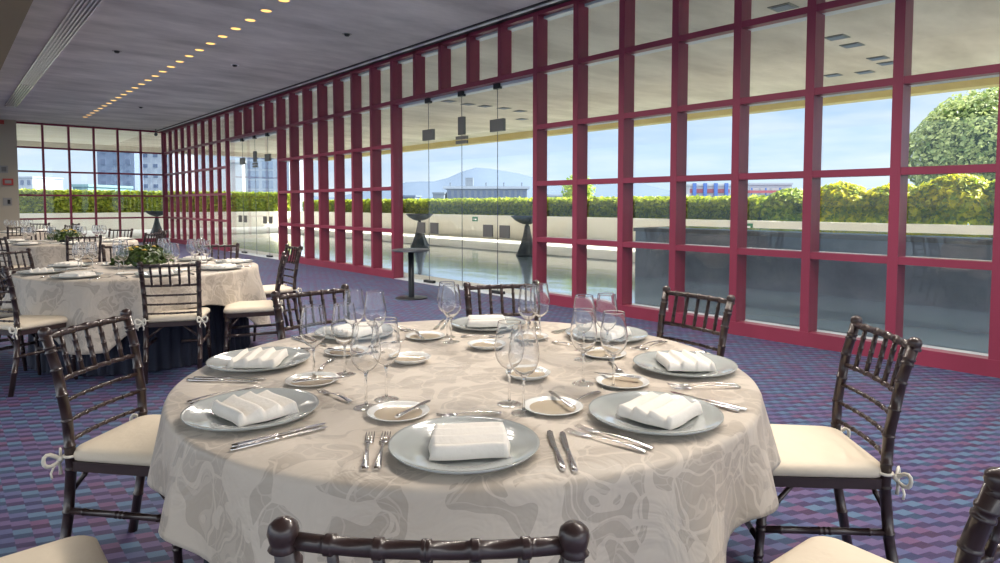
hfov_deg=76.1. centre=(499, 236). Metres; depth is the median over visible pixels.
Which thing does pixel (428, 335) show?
bread plate
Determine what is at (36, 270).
napkin
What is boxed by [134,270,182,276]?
charger plate
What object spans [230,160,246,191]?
block
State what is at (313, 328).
bowl
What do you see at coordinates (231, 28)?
recessed light
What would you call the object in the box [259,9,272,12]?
recessed light
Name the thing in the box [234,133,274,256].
door
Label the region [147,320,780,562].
tablecloth
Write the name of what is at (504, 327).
bowl
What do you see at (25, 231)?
wine glass
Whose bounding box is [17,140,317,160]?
trim
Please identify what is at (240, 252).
trim
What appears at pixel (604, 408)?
charger plate
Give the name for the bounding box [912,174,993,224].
shrub
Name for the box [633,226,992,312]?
exterior wall
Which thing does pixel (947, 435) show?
floor
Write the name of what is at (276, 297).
chair
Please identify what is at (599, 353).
bread plate
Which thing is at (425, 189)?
mountain ridge
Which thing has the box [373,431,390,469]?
fork
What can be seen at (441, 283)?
bowl
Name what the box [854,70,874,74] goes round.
recessed light
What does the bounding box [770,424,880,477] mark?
cushion
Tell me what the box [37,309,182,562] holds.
chair
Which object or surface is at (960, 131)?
round tree
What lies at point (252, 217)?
wall
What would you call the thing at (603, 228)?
wall
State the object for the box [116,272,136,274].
bread plate
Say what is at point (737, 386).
fork
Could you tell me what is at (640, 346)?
fork
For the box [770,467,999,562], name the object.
chair
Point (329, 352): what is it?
bread plate
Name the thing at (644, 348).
fork
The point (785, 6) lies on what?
recessed light
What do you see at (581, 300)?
bowl
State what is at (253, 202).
hedge
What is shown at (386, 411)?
bread plate
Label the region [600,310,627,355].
bowl
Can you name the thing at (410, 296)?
bistro table
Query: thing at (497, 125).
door
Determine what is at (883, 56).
recessed light
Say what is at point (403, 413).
butter knife
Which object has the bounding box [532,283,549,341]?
wine glass
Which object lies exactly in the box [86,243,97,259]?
bowl
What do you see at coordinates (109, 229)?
chair
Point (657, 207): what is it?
hedge
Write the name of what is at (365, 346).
bowl
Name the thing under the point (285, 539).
chair
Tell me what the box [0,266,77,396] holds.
chair
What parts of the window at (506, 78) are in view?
header rail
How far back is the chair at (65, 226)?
13.32 m
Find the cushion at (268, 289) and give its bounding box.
[263,284,292,293]
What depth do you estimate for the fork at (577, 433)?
1.56 m
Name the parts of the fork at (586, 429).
handle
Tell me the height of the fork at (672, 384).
0.012 m
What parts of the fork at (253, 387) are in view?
handle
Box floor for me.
[0,226,999,562]
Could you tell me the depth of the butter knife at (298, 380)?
2.05 m
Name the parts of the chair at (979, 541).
post, rail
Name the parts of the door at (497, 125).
push plate, push plate, push plate, push plate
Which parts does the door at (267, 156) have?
push plate, push plate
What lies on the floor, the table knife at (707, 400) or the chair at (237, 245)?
the chair at (237, 245)
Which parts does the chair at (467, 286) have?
post, rail, rail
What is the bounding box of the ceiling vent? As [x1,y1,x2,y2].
[4,0,102,106]
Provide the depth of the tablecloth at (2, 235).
12.76 m
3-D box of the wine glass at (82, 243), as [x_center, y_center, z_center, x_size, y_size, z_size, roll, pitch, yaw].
[-3.766,0.165,5.738,0.087,0.243,0.087,-3,4,-41]
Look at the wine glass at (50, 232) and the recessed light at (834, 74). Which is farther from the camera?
the recessed light at (834, 74)
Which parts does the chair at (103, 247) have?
post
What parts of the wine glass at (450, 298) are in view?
stem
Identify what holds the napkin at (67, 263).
on the charger plate at (84, 263)
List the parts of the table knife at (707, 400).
blade, handle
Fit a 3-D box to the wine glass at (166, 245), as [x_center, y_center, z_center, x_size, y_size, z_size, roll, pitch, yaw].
[-2.886,0.175,5.559,0.087,0.243,0.087,-3,4,-41]
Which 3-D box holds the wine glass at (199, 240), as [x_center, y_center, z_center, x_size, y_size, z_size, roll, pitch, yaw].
[-2.924,0.139,6.249,0.087,0.243,0.087,-3,4,-41]
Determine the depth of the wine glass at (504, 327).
1.82 m
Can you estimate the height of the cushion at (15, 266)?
0.055 m
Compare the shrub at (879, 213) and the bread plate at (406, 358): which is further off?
the shrub at (879, 213)
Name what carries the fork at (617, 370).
on the tablecloth at (682, 499)
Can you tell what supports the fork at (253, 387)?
on the tablecloth at (682, 499)
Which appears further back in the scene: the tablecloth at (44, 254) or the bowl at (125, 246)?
the tablecloth at (44, 254)
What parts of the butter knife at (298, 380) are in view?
handle, blade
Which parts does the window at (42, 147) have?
rail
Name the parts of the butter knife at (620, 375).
blade, handle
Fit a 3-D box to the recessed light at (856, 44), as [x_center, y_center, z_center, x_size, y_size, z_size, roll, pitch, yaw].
[6.323,-3.437,11.470,0.320,0.019,0.320,-3,4,-41]
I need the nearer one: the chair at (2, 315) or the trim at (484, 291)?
the chair at (2, 315)
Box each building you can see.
[686,183,729,197]
[728,183,792,196]
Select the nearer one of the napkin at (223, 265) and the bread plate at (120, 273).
the bread plate at (120, 273)
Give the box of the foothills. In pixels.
[314,195,669,199]
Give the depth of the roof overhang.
13.27 m
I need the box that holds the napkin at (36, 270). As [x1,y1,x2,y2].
[29,267,53,272]
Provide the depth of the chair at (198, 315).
4.85 m
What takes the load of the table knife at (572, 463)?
on the tablecloth at (682, 499)
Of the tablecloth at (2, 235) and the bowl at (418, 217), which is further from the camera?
the bowl at (418, 217)
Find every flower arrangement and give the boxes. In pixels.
[45,229,85,241]
[109,244,173,266]
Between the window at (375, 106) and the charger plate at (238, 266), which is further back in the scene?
the window at (375, 106)
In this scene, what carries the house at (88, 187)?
on the city
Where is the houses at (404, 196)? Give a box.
[403,195,421,198]
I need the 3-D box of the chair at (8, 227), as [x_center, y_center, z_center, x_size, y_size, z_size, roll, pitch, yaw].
[-9.485,0.242,12.555,0.527,0.926,0.510,2,4,39]
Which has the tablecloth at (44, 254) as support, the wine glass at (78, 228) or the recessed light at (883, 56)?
the wine glass at (78, 228)
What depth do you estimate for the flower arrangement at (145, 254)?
5.78 m
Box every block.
[18,176,62,189]
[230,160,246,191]
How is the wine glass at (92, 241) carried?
on the tablecloth at (81, 300)
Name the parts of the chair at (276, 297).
post, rail, rail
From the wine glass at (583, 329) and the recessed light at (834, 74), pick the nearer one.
the wine glass at (583, 329)
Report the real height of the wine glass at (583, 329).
0.243 m
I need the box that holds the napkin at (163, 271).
[147,269,173,274]
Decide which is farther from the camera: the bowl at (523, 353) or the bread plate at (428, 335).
the bread plate at (428, 335)
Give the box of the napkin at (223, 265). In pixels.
[209,263,236,268]
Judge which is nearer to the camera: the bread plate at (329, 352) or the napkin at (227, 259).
the bread plate at (329, 352)
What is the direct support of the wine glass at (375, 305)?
on the tablecloth at (682, 499)
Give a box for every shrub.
[758,187,828,220]
[801,180,874,222]
[853,183,942,223]
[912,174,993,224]
[968,179,994,224]
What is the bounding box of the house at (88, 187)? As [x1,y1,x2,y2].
[72,184,132,190]
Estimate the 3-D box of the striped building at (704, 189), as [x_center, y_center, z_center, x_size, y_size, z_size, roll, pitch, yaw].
[65.454,-6.319,208.352,12.501,21.787,19.200,0,3,0]
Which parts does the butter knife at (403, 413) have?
handle, blade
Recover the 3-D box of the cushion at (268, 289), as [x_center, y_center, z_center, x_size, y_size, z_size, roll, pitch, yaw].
[-2.377,0.534,6.554,0.425,0.055,0.424,-2,4,-38]
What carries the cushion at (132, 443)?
on the chair at (128, 448)
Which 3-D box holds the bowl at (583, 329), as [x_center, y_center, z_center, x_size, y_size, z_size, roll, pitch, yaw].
[0.270,0.304,2.063,0.087,0.140,0.087,-3,4,-41]
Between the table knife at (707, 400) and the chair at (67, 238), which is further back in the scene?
the chair at (67, 238)
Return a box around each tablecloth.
[0,230,46,240]
[0,239,138,277]
[1,259,270,354]
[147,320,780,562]
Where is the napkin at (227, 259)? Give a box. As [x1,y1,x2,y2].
[221,258,243,261]
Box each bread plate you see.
[65,267,87,269]
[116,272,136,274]
[285,372,339,386]
[324,345,349,355]
[366,401,429,421]
[405,331,444,339]
[522,396,582,415]
[537,332,548,339]
[585,347,625,358]
[595,373,649,388]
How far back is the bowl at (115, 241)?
6.10 m
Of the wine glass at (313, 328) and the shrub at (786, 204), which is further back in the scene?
the shrub at (786, 204)
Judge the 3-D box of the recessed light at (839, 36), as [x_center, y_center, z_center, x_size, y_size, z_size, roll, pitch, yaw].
[5.764,-3.409,10.926,0.320,0.019,0.320,-3,4,-41]
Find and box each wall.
[0,119,19,229]
[20,211,290,230]
[300,211,992,240]
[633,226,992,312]
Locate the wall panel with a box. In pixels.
[0,165,7,172]
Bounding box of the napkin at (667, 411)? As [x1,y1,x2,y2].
[616,392,702,429]
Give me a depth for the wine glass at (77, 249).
5.37 m
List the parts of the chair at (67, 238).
post, rail, post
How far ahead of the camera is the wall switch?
19.79 m
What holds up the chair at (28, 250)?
on the floor
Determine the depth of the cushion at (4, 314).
5.08 m
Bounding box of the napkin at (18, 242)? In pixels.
[17,242,37,243]
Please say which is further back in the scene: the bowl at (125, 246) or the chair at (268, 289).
the chair at (268, 289)
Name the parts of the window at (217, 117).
rail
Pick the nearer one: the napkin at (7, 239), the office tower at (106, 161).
the napkin at (7, 239)
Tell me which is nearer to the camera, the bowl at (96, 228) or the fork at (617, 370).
the fork at (617, 370)
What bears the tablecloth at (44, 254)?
on the banquet table
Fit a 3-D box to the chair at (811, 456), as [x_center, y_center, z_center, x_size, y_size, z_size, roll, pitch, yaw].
[1.116,0.773,2.292,0.527,0.926,0.510,0,3,5]
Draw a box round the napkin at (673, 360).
[655,349,715,371]
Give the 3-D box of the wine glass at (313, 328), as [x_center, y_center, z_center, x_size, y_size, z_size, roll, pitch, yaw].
[-0.626,0.351,2.142,0.087,0.243,0.087,-3,4,-41]
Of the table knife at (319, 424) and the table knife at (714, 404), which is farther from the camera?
the table knife at (714, 404)
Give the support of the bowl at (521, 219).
on the fountain at (525, 249)
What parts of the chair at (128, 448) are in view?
post, rail, rail, rail, rail, rail, seat, post, leg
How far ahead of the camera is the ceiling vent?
10.34 m
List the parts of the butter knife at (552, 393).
blade, handle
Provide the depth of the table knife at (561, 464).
1.49 m
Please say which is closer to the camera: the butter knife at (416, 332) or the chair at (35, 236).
the butter knife at (416, 332)
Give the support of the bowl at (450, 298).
on the wine glass at (450, 298)
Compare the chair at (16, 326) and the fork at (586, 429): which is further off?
the chair at (16, 326)
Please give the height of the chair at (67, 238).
0.926 m
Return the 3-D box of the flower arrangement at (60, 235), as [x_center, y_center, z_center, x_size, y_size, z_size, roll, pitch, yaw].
[-6.675,-0.025,9.784,0.518,0.206,0.514,0,3,0]
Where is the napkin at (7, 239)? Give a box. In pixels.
[7,239,24,240]
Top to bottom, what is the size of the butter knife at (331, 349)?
0.009 m
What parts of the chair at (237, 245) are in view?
rail, post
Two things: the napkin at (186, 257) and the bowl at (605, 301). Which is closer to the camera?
the bowl at (605, 301)
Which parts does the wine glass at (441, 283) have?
stem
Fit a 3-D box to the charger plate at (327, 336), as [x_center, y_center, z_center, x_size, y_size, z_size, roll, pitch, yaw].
[-0.640,0.425,2.837,0.357,0.024,0.357,-3,4,-43]
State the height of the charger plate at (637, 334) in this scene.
0.024 m
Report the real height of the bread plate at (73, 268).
0.012 m
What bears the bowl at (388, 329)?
on the wine glass at (388, 329)
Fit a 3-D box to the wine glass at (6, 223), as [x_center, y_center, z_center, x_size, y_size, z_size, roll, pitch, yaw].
[-10.554,-0.244,13.650,0.087,0.243,0.087,-3,4,-41]
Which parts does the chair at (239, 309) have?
leg, leg, seat, post, post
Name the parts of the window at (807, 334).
sill, rail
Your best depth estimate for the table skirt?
5.21 m
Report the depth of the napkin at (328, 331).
2.80 m
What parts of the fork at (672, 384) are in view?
handle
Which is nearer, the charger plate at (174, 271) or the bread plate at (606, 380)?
the bread plate at (606, 380)
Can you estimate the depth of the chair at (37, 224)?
14.63 m
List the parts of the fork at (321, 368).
handle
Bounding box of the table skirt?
[27,305,250,375]
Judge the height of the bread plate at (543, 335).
0.012 m
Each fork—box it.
[186,385,260,402]
[316,388,353,402]
[318,357,334,370]
[360,431,374,470]
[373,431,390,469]
[436,411,501,416]
[563,391,600,404]
[565,427,647,452]
[575,424,654,449]
[608,360,623,372]
[631,340,661,348]
[636,341,666,350]
[667,382,737,385]
[669,385,740,389]
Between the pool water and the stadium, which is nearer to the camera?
the pool water
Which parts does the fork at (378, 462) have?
handle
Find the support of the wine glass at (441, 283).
on the tablecloth at (682, 499)
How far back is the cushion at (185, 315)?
4.90 m
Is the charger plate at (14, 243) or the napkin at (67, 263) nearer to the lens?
the napkin at (67, 263)
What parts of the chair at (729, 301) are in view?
post, rail, rail, rail, post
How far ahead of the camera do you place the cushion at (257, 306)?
5.31 m
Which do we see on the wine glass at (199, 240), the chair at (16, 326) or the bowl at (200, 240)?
the bowl at (200, 240)
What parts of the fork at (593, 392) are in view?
handle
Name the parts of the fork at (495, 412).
handle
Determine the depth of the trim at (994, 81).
18.30 m
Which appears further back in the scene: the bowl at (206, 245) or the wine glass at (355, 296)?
the bowl at (206, 245)
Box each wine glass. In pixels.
[4,220,8,230]
[22,227,28,238]
[29,227,35,238]
[47,227,53,242]
[72,244,83,270]
[76,227,80,235]
[76,242,85,268]
[80,227,86,236]
[86,243,97,271]
[87,241,97,268]
[94,226,99,241]
[100,226,106,236]
[112,239,121,264]
[112,245,124,274]
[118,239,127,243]
[118,244,128,271]
[157,239,166,263]
[163,243,169,263]
[169,243,179,269]
[186,239,194,262]
[190,241,199,267]
[197,239,204,263]
[201,241,210,265]
[300,304,326,376]
[331,302,356,376]
[343,289,363,321]
[350,321,380,411]
[364,290,385,321]
[374,317,400,402]
[437,281,454,338]
[441,284,460,343]
[494,319,521,407]
[508,325,539,416]
[518,285,538,324]
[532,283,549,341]
[570,308,596,386]
[573,294,595,361]
[595,293,617,359]
[600,310,627,390]
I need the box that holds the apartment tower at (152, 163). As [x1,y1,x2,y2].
[143,154,194,191]
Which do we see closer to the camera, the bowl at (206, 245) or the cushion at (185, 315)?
the cushion at (185, 315)
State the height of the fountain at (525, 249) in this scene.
1.050 m
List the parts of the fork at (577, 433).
handle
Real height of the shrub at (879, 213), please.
1.894 m
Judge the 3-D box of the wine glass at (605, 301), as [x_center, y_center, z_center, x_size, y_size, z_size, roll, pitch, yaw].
[0.404,0.337,2.421,0.087,0.243,0.087,-3,4,-41]
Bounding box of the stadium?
[443,178,529,199]
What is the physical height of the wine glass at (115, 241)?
0.243 m
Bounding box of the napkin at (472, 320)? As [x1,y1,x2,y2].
[466,315,504,326]
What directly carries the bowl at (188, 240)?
on the wine glass at (188, 240)
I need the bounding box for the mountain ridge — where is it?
[314,168,871,199]
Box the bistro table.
[392,248,429,299]
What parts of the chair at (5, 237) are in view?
post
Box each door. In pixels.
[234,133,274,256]
[417,83,509,294]
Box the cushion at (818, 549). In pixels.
[770,536,893,562]
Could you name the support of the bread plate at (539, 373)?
on the tablecloth at (682, 499)
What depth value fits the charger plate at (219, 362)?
2.33 m
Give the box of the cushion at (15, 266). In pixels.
[4,265,29,270]
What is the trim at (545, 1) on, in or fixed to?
attached to the ceiling
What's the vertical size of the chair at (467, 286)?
0.926 m
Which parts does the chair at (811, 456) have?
leg, seat, post, rail, rail, rail, rail, rail, post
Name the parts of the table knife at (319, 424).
handle, blade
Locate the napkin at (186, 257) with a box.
[182,256,207,259]
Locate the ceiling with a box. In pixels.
[0,0,544,130]
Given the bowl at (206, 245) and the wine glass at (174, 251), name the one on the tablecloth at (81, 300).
the wine glass at (174, 251)
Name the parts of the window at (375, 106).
rail, sill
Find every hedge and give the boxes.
[19,188,290,212]
[302,194,766,220]
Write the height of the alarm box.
0.200 m
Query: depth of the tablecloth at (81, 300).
4.94 m
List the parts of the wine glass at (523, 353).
stem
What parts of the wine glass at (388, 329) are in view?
stem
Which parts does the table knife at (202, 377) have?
handle, blade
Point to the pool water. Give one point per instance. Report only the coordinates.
(967, 330)
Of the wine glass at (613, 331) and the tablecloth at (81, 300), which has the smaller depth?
the wine glass at (613, 331)
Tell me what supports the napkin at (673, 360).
on the charger plate at (647, 360)
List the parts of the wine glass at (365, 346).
stem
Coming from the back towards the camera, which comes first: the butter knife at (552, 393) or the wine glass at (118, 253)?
the wine glass at (118, 253)
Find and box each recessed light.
[216,35,228,37]
[229,27,241,29]
[243,18,256,21]
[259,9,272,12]
[277,0,290,2]
[767,2,798,11]
[824,34,850,40]
[824,73,842,77]
[839,42,864,48]
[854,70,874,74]
[866,55,889,60]
[876,61,892,65]
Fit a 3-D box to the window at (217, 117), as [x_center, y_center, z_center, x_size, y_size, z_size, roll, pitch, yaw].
[-9.797,-1.690,20.580,0.275,3.949,6.654,-3,4,-41]
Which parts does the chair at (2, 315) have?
leg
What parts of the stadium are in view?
cornice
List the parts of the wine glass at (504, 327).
stem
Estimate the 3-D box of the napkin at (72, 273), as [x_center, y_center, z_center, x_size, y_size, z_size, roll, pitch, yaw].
[-3.348,0.294,5.060,0.199,0.035,0.177,1,3,12]
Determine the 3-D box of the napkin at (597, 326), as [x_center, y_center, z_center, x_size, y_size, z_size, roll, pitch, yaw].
[0.454,0.410,2.800,0.199,0.035,0.177,3,4,42]
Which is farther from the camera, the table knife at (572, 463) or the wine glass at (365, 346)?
the wine glass at (365, 346)
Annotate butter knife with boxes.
[292,377,344,382]
[327,348,349,351]
[395,400,430,417]
[415,331,424,339]
[549,391,573,407]
[593,372,641,378]
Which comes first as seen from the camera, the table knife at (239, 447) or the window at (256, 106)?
the table knife at (239, 447)
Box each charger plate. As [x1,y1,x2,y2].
[11,243,41,245]
[16,268,67,274]
[47,262,91,267]
[49,272,102,278]
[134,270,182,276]
[177,257,213,260]
[180,388,318,431]
[201,265,242,269]
[206,347,309,371]
[214,259,252,263]
[325,325,334,339]
[388,416,539,474]
[452,316,525,330]
[565,326,647,341]
[588,391,723,435]
[633,350,737,376]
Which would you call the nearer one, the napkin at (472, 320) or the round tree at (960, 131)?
the napkin at (472, 320)
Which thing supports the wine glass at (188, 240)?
on the tablecloth at (81, 300)
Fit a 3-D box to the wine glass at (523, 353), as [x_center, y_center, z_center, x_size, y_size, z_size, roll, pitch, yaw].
[0.066,0.370,1.775,0.087,0.243,0.087,-3,4,-41]
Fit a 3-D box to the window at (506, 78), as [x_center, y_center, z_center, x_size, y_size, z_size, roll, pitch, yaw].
[-0.637,-2.687,10.087,0.250,0.874,3.572,-3,4,-41]
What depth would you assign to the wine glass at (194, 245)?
5.85 m
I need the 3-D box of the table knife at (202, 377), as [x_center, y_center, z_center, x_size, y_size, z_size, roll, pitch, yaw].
[-0.896,0.469,2.120,0.245,0.009,0.018,0,3,3]
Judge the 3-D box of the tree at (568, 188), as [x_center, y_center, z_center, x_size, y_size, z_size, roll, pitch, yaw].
[3.577,-0.036,29.268,1.585,5.751,1.620,-1,3,-15]
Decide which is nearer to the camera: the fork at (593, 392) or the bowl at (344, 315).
the fork at (593, 392)
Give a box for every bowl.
[47,227,53,236]
[72,244,83,260]
[76,242,85,255]
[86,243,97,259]
[94,226,99,234]
[112,239,120,249]
[112,245,124,261]
[118,244,128,260]
[145,211,162,215]
[157,239,166,247]
[169,243,179,259]
[186,239,194,253]
[190,241,199,255]
[197,239,204,252]
[201,241,210,255]
[300,304,326,346]
[331,302,356,344]
[350,321,380,371]
[374,317,400,365]
[406,214,432,220]
[437,281,454,310]
[441,284,460,317]
[494,319,520,369]
[508,325,539,376]
[511,216,532,223]
[532,283,549,316]
[570,308,596,352]
[573,294,595,319]
[595,293,617,327]
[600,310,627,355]
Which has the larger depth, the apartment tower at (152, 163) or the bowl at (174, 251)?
the apartment tower at (152, 163)
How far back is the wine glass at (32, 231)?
9.38 m
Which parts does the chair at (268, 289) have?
leg, seat, post, rail, post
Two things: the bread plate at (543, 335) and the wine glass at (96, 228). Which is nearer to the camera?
the bread plate at (543, 335)
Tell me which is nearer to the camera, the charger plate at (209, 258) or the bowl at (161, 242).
the bowl at (161, 242)
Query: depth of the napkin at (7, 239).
9.75 m
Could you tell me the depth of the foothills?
2141.52 m
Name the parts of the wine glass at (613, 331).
stem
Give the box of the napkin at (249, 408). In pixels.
[211,390,298,426]
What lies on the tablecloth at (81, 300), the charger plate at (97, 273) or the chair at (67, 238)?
the charger plate at (97, 273)
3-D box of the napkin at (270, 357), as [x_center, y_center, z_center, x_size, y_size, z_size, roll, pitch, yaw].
[-0.875,0.435,2.317,0.177,0.035,0.199,0,3,-2]
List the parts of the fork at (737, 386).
handle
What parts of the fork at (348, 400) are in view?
handle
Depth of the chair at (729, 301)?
3.16 m
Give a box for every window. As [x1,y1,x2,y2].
[16,121,164,241]
[163,112,235,250]
[225,95,286,142]
[276,58,403,278]
[392,13,532,107]
[532,0,999,377]
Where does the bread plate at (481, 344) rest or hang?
on the tablecloth at (682, 499)
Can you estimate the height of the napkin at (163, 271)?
0.035 m
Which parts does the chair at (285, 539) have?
post, rail, post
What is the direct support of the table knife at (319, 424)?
on the tablecloth at (682, 499)
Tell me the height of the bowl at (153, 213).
0.230 m
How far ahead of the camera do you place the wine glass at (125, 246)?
5.37 m
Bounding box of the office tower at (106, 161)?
[97,151,143,194]
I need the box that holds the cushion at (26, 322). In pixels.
[0,315,66,330]
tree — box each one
[561,175,595,196]
[908,87,998,186]
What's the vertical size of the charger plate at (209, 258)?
0.024 m
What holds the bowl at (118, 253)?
on the wine glass at (118, 253)
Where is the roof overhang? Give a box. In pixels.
[16,0,999,154]
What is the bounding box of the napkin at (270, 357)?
[227,347,288,368]
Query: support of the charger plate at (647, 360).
on the tablecloth at (682, 499)
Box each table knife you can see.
[186,378,258,381]
[193,376,265,379]
[229,426,326,450]
[231,423,326,447]
[547,430,565,470]
[560,431,577,472]
[670,391,747,410]
[708,402,740,411]
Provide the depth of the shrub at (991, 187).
13.96 m
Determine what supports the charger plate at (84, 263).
on the tablecloth at (81, 300)
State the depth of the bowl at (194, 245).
5.85 m
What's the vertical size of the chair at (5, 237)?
0.926 m
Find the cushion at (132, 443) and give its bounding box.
[73,414,160,465]
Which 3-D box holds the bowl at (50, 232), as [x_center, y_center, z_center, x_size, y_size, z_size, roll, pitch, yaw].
[-6.532,-0.070,9.279,0.087,0.140,0.087,-3,4,-41]
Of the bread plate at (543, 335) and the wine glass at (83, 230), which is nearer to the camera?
the bread plate at (543, 335)
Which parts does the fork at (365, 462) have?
handle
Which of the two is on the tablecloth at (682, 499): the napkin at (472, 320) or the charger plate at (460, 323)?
the charger plate at (460, 323)
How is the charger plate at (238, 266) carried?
on the tablecloth at (81, 300)
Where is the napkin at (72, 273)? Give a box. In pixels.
[59,271,95,276]
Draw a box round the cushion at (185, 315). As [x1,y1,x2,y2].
[148,307,209,321]
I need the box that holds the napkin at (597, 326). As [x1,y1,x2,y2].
[596,323,631,337]
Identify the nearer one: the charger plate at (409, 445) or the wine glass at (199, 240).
the charger plate at (409, 445)
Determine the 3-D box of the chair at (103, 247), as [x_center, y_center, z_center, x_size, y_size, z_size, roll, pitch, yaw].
[-3.916,0.543,6.738,0.510,0.926,0.527,-2,4,-37]
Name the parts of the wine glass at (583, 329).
stem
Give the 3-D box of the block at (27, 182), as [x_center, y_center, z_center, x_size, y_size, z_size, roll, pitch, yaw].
[-192.571,-11.814,268.599,6.300,26.535,18.300,0,3,0]
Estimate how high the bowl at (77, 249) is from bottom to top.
0.140 m
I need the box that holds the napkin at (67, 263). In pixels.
[53,261,83,265]
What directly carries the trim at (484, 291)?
on the floor
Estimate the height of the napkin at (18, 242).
0.035 m
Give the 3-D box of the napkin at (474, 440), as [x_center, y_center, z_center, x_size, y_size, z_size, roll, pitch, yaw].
[-0.072,0.477,1.513,0.199,0.035,0.177,0,3,-4]
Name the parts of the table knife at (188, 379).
handle, blade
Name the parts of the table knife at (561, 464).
blade, handle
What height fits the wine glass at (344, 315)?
0.243 m
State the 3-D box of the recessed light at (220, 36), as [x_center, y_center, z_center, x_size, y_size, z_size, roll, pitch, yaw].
[-4.306,-3.111,9.913,0.184,0.009,0.184,-3,4,-41]
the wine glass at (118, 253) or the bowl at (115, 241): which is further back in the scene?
the bowl at (115, 241)
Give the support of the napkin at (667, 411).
on the charger plate at (604, 408)
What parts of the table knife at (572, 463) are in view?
blade, handle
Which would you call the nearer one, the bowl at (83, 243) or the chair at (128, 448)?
the chair at (128, 448)
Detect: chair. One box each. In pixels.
[0,236,29,289]
[0,248,34,338]
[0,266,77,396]
[0,306,26,370]
[0,535,107,562]
[7,226,31,239]
[33,223,49,229]
[34,229,64,239]
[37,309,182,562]
[64,224,76,231]
[65,235,101,261]
[101,243,146,261]
[108,228,132,238]
[134,260,211,383]
[143,231,161,249]
[155,229,167,244]
[197,243,239,258]
[223,252,287,352]
[253,244,302,340]
[267,515,589,562]
[271,284,348,339]
[463,280,539,320]
[656,286,735,356]
[745,315,922,562]
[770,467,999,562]
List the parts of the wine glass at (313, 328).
stem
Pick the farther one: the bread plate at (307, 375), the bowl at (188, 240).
the bowl at (188, 240)
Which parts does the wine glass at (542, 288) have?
stem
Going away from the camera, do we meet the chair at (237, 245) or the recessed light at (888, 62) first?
the chair at (237, 245)
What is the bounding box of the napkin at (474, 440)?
[428,422,510,460]
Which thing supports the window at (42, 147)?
in the wall at (8, 135)
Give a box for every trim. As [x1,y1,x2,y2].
[0,0,32,69]
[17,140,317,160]
[157,0,570,131]
[228,251,278,259]
[328,77,998,160]
[394,277,518,298]
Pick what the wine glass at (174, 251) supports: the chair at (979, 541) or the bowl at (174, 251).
the bowl at (174, 251)
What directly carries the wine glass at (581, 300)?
on the tablecloth at (682, 499)
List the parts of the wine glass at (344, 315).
stem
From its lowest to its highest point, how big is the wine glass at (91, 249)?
0.243 m
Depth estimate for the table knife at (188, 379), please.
2.09 m
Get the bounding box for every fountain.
[145,211,162,235]
[406,214,432,246]
[511,216,532,255]
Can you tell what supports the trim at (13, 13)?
attached to the ceiling
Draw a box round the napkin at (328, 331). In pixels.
[326,327,332,335]
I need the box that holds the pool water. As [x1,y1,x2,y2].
[169,233,989,353]
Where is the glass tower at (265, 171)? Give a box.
[246,157,303,210]
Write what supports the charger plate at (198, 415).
on the tablecloth at (682, 499)
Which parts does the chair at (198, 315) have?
post, rail, rail, rail, rail, rail, seat, post, leg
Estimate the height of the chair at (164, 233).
0.926 m
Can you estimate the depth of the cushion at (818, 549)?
1.55 m
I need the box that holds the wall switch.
[3,198,11,204]
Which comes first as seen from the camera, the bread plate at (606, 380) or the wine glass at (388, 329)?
the wine glass at (388, 329)
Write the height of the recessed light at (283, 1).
0.009 m
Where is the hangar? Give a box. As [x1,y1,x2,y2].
[432,192,446,198]
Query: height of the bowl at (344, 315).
0.140 m
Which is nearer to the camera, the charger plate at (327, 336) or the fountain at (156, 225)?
the charger plate at (327, 336)
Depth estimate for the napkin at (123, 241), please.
6.05 m
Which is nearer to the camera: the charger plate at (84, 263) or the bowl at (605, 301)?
the bowl at (605, 301)
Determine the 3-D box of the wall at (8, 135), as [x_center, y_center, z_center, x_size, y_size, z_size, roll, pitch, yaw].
[-17.861,-1.553,17.923,6.920,3.950,0.600,-3,4,-41]
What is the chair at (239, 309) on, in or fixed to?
on the floor
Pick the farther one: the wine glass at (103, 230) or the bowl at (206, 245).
the wine glass at (103, 230)
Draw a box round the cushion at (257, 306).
[223,300,273,313]
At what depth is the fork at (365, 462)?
1.46 m
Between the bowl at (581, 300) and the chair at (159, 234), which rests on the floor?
the chair at (159, 234)
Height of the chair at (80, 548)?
0.926 m
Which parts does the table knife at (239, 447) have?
handle, blade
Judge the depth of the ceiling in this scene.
10.70 m
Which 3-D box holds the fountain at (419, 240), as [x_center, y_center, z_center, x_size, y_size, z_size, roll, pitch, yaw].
[-2.581,-0.216,20.518,0.880,1.050,0.880,-1,3,-14]
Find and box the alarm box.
[3,179,12,184]
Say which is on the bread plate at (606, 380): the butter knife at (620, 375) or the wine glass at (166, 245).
the butter knife at (620, 375)
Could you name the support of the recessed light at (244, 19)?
in the ceiling
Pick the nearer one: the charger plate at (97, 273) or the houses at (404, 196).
the charger plate at (97, 273)
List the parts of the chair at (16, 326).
rail, post, seat, leg, leg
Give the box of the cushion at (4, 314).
[0,306,19,316]
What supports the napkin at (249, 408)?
on the charger plate at (198, 415)
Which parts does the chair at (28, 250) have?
post, rail, rail, post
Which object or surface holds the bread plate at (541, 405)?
on the tablecloth at (682, 499)
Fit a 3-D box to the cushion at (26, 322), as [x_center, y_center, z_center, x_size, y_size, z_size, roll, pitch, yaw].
[-3.523,0.627,4.765,0.424,0.055,0.425,1,3,19]
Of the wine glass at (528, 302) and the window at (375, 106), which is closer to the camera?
the wine glass at (528, 302)
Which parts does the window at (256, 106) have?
header rail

